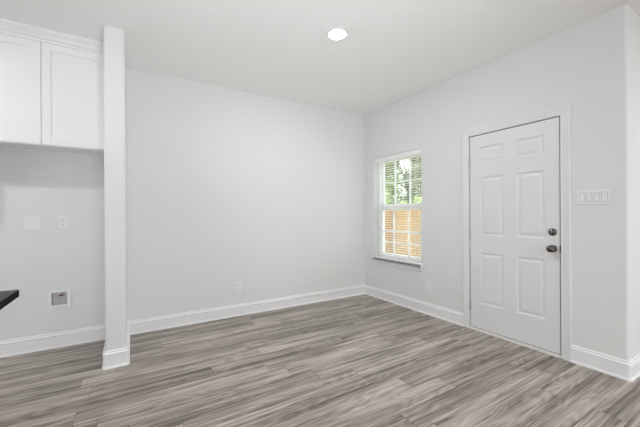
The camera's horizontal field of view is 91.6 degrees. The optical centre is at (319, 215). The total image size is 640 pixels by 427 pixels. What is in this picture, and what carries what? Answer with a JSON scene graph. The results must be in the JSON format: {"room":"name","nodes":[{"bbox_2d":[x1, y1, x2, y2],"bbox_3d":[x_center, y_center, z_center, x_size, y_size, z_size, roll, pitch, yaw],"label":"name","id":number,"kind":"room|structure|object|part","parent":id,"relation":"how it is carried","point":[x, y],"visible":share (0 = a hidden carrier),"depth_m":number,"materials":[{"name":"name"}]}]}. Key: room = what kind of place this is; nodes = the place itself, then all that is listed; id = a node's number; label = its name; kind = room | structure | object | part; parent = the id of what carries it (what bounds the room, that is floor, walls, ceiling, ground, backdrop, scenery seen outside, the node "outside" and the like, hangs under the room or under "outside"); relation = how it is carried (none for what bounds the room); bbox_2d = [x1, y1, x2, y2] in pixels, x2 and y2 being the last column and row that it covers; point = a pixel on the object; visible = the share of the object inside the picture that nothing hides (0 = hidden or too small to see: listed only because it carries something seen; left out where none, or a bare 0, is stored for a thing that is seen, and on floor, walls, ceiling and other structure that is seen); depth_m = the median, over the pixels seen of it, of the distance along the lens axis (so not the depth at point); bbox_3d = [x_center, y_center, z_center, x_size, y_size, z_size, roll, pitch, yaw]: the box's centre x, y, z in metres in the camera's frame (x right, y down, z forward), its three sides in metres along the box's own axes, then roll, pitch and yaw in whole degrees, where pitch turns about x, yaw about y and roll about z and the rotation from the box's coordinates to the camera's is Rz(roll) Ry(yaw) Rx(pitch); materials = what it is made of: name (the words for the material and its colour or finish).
{"room":"dining area","nodes":[
{"label":"dining area","id":0,"kind":"room"},
{"bbox_2d":[103,25,126,350],"bbox_3d":[-1.849,-0.145,2.830,0.146,2.743,0.738,0,0,-31],"label":"wall","id":1,"kind":"structure","parent":0,"point":[114,55],"depth_m":2.52,"materials":[{"name":"white paint"}]},
{"bbox_2d":[102,321,129,369],"bbox_3d":[-1.836,1.155,2.821,0.191,0.141,0.760,0,0,-31],"label":"baseboard","id":2,"kind":"structure","parent":1,"relation":"attached to","point":[115,358],"depth_m":2.51,"materials":[{"name":"white paint"}]},
{"bbox_2d":[0,67,364,340],"bbox_3d":[-2.630,-0.141,2.869,8.012,2.743,0.140,0,0,-31],"label":"wall","id":3,"kind":"structure","parent":0,"point":[226,187],"depth_m":3.53,"materials":[{"name":"white paint"}]},
{"bbox_2d":[23,217,39,230],"bbox_3d":[-2.598,0.080,2.802,0.116,0.123,0.007,0,0,-31],"label":"blank wall plate","id":4,"kind":"object","parent":3,"relation":"attached to","point":[29,223],"visible":1,"depth_m":2.80,"materials":[{"name":"white plastic"}]},
{"bbox_2d":[0,18,103,156],"bbox_3d":[-2.373,-1.043,2.692,0.884,0.940,0.434,0,0,-31],"label":"upper cabinet","id":5,"kind":"object","parent":3,"relation":"attached to","point":[52,82],"visible":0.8,"depth_m":2.58,"materials":[{"name":"white paint"}]},
{"bbox_3d":[-2.477,-0.999,2.440,0.436,0.840,0.020,0,0,-31],"label":"door","id":6,"kind":"part","parent":5,"relation":"part of","materials":[{"name":"white paint"}]},
{"bbox_3d":[-2.280,-1.470,2.535,0.884,0.088,0.066,0,0,-31],"label":"crown moulding","id":7,"kind":"part","parent":5,"relation":"part of","materials":[{"name":"white paint"}]},
{"bbox_3d":[-2.102,-1.001,2.669,0.436,0.840,0.020,0,0,-31],"label":"door","id":8,"kind":"part","parent":5,"relation":"part of","materials":[{"name":"white paint"}]},
{"bbox_2d":[0,325,104,357],"bbox_3d":[-3.978,1.167,1.949,4.420,0.141,0.022,0,0,-31],"label":"baseboard","id":9,"kind":"structure","parent":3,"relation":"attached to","point":[11,347],"depth_m":2.86,"materials":[{"name":"white paint"}]},
{"bbox_2d":[48,289,70,308],"bbox_3d":[-2.449,0.781,2.939,0.165,0.164,0.101,0,0,-31],"label":"outlet box","id":10,"kind":"object","parent":3,"relation":"attached to","point":[58,298],"visible":1,"depth_m":2.93,"materials":[{"name":"white plastic"}]},
{"bbox_2d":[58,216,67,228],"bbox_3d":[-2.409,0.069,2.916,0.076,0.122,0.009,0,0,-31],"label":"wall outlet","id":11,"kind":"object","parent":3,"relation":"attached to","point":[62,220],"visible":1,"depth_m":2.91,"materials":[{"name":"white plastic"}]},
{"bbox_2d":[235,282,240,292],"bbox_3d":[-0.995,0.876,3.774,0.076,0.122,0.009,0,0,-31],"label":"wall outlet","id":12,"kind":"object","parent":3,"relation":"attached to","point":[238,284],"visible":1,"depth_m":3.77,"materials":[{"name":"white plastic"}]},
{"bbox_2d":[128,285,364,334],"bbox_3d":[-0.631,1.149,3.987,3.126,0.141,0.022,0,0,-31],"label":"baseboard","id":13,"kind":"structure","parent":3,"relation":"attached to","point":[151,324],"depth_m":3.75,"materials":[{"name":"white paint"}]},
{"bbox_2d":[0,294,639,426],"bbox_3d":[1.021,1.285,-0.127,11.120,0.150,9.048,0,0,-31],"label":"floor","id":14,"kind":"structure","parent":0,"point":[363,360],"depth_m":2.28,"materials":[{"name":"grey laminate"}]},
{"bbox_3d":[-2.023,0.785,0.147,1.790,0.884,0.561,0,0,-31],"label":"base cabinet","id":15,"kind":"object","parent":14,"relation":"on","visible":0},
{"bbox_2d":[0,290,18,309],"bbox_3d":[-1.943,0.328,0.312,2.203,0.030,0.956,0,0,-31],"label":"countertop","id":16,"kind":"structure","parent":15,"relation":"on","point":[6,297],"depth_m":1.20,"materials":[{"name":"black stone"}]},
{"bbox_2d":[0,0,639,115],"bbox_3d":[1.005,-1.633,-0.127,11.120,0.200,9.048,0,0,-31],"label":"ceiling","id":17,"kind":"structure","parent":0,"point":[392,51],"depth_m":2.65,"materials":[{"name":"white paint"}]},
{"bbox_2d":[327,27,347,39],"bbox_3d":[0.145,-1.517,2.608,0.176,0.021,0.176,0,0,-31],"label":"recessed light","id":18,"kind":"object","parent":17,"relation":"in","point":[335,33],"visible":1,"depth_m":2.58,"materials":[{"name":"white plastic"}]},
{"bbox_2d":[364,16,599,352],"bbox_3d":[1.493,-0.164,3.647,0.160,2.743,2.820,0,0,-31],"label":"wall","id":19,"kind":"structure","parent":0,"point":[562,68],"depth_m":3.26,"materials":[{"name":"white paint"}]},
{"bbox_2d":[371,154,423,271],"bbox_3d":[1.083,-0.066,4.283,0.200,1.538,0.955,0,0,-31],"label":"window","id":20,"kind":"structure","parent":19,"relation":"in","point":[381,217],"depth_m":4.40,"materials":[{"name":"white plastic"}]},
{"bbox_3d":[1.052,0.635,4.263,0.120,0.023,0.955,0,0,-31],"label":"sill","id":21,"kind":"part","parent":20,"relation":"part of","materials":[{"name":"white paint"}]},
{"bbox_2d":[375,149,421,264],"bbox_3d":[1.067,-0.105,4.268,0.058,1.458,0.873,0,0,-31],"label":"window blind","id":22,"kind":"object","parent":20,"relation":"attached to","point":[417,151],"visible":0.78,"depth_m":4.23,"materials":[{"name":"white plastic"}]},
{"bbox_3d":[1.068,-0.093,4.269,0.038,1.396,0.647,0,0,-31],"label":"ladder cord","id":23,"kind":"part","parent":22,"relation":"part of","materials":[{"name":"white fabric"}]},
{"bbox_3d":[1.072,0.613,4.269,0.052,0.021,0.865,0,0,-31],"label":"rail","id":24,"kind":"part","parent":22,"relation":"part of","materials":[{"name":"white"}]},
{"bbox_3d":[1.121,0.223,4.300,0.032,0.751,0.795,0,0,-31],"label":"sash","id":25,"kind":"part","parent":20,"relation":"part of","materials":[{"name":"white plastic"}]},
{"bbox_3d":[1.145,-0.436,4.317,0.028,0.720,0.795,0,0,-31],"label":"sash","id":26,"kind":"part","parent":20,"relation":"part of","materials":[{"name":"white plastic"}]},
{"bbox_2d":[383,210,420,255],"bbox_3d":[1.120,0.239,4.299,0.016,0.631,0.703,0,0,-31],"label":"grille","id":27,"kind":"object","parent":20,"relation":"attached to","point":[387,254],"depth_m":4.39,"materials":[{"name":"white plastic"}]},
{"bbox_2d":[384,158,420,203],"bbox_3d":[1.145,-0.457,4.317,0.016,0.622,0.715,0,0,-31],"label":"grille","id":28,"kind":"object","parent":20,"relation":"attached to","point":[394,160],"depth_m":4.40,"materials":[{"name":"white plastic"}]},
{"bbox_3d":[1.166,0.247,4.327,0.009,0.675,0.795,0,0,-31],"label":"screen frame","id":29,"kind":"part","parent":20,"relation":"part of","materials":[{"name":"white plastic"}]},
{"bbox_2d":[365,285,463,326],"bbox_3d":[1.125,1.139,4.087,0.022,0.141,1.678,0,0,-31],"label":"baseboard","id":30,"kind":"structure","parent":19,"relation":"attached to","point":[443,313],"depth_m":3.91,"materials":[{"name":"white paint"}]},
{"bbox_2d":[426,281,430,291],"bbox_3d":[1.317,0.863,3.782,0.009,0.122,0.076,0,0,-31],"label":"wall outlet","id":31,"kind":"object","parent":19,"relation":"attached to","point":[428,283],"visible":1,"depth_m":3.78,"materials":[{"name":"white plastic"}]},
{"bbox_2d":[462,104,571,361],"bbox_3d":[1.852,0.147,2.993,0.230,2.116,0.972,0,0,-31],"label":"door","id":32,"kind":"structure","parent":19,"relation":"in","point":[516,172],"depth_m":2.88,"materials":[{"name":"white paint"}]},
{"bbox_3d":[1.969,0.287,2.648,0.068,0.066,0.066,0,0,-31],"label":"knob","id":33,"kind":"part","parent":32,"relation":"part of","materials":[{"name":"brown metal"}]},
{"bbox_2d":[577,189,610,204],"bbox_3d":[2.135,-0.141,2.425,0.014,0.112,0.202,0,0,-31],"label":"light switch","id":34,"kind":"object","parent":19,"relation":"attached to","point":[603,196],"visible":1,"depth_m":2.42,"materials":[{"name":"white plastic"}]},
{"bbox_2d":[599,4,639,360],"bbox_3d":[3.527,-0.175,3.140,3.108,2.743,0.160,0,0,-31],"label":"wall","id":35,"kind":"structure","parent":0,"point":[619,28],"depth_m":2.33,"materials":[{"name":"white paint"}]},
{"bbox_2d":[570,345,639,381],"bbox_3d":[3.481,1.126,3.206,3.130,0.141,0.372,0,0,-31],"label":"baseboard","id":36,"kind":"structure","parent":35,"relation":"attached to","point":[619,368],"depth_m":2.36,"materials":[{"name":"white paint"}]},
{"label":"outside","id":37,"kind":"structure","parent":0,"visible":0},
{"bbox_3d":[6.859,1.638,24.951,30.348,0.200,32.500,0,0,-31],"label":"lawn","id":38,"kind":"structure","parent":37,"visible":0},
{"bbox_2d":[385,192,390,204],"bbox_3d":[2.550,0.184,13.671,2.045,2.757,2.057,0,0,-31],"label":"leafy shrub","id":39,"kind":"object","parent":38,"relation":"on","point":[386,193],"visible":0.03,"depth_m":13.28,"materials":[{"name":"green plant"}]},
{"bbox_2d":[385,162,404,204],"bbox_3d":[3.278,-1.298,17.856,2.856,5.718,2.710,0,0,-31],"label":"tree","id":40,"kind":"object","parent":38,"relation":"on","point":[388,188],"visible":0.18,"depth_m":17.43,"materials":[{"name":"green plant"}]},
{"bbox_2d":[385,167,405,204],"bbox_3d":[6.354,-2.869,31.457,4.802,8.822,4.310,0,0,-31],"label":"tree","id":41,"kind":"object","parent":38,"relation":"on","point":[400,167],"visible":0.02,"depth_m":30.80,"materials":[{"name":"green plant"}]},
{"bbox_2d":[385,210,420,256],"bbox_3d":[2.041,0.738,11.217,0.146,1.952,13.044,0,0,-31],"label":"fence","id":42,"kind":"object","parent":38,"relation":"on","point":[414,216],"visible":0.02,"depth_m":10.03,"materials":[{"name":"beige wood"}]},
{"bbox_2d":[385,159,420,202],"bbox_3d":[6.859,-2.355,24.444,4.653,7.799,4.128,0,0,-12],"label":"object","id":43,"kind":"structure","parent":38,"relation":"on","point":[397,163],"depth_m":24.59,"materials":[{"name":"white"}]},
{"bbox_2d":[400,195,421,203],"bbox_3d":[3.565,0.404,11.557,1.797,2.309,1.871,0,0,-31],"label":"leafy shrub","id":44,"kind":"object","parent":38,"relation":"on","point":[417,200],"visible":0.02,"depth_m":11.48,"materials":[{"name":"green plant"}]},
{"bbox_2d":[403,156,421,203],"bbox_3d":[6.313,-1.293,18.393,3.460,5.677,3.308,0,0,-31],"label":"tree","id":45,"kind":"object","parent":38,"relation":"on","point":[416,158],"visible":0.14,"depth_m":17.96,"materials":[{"name":"green plant"}]}
]}

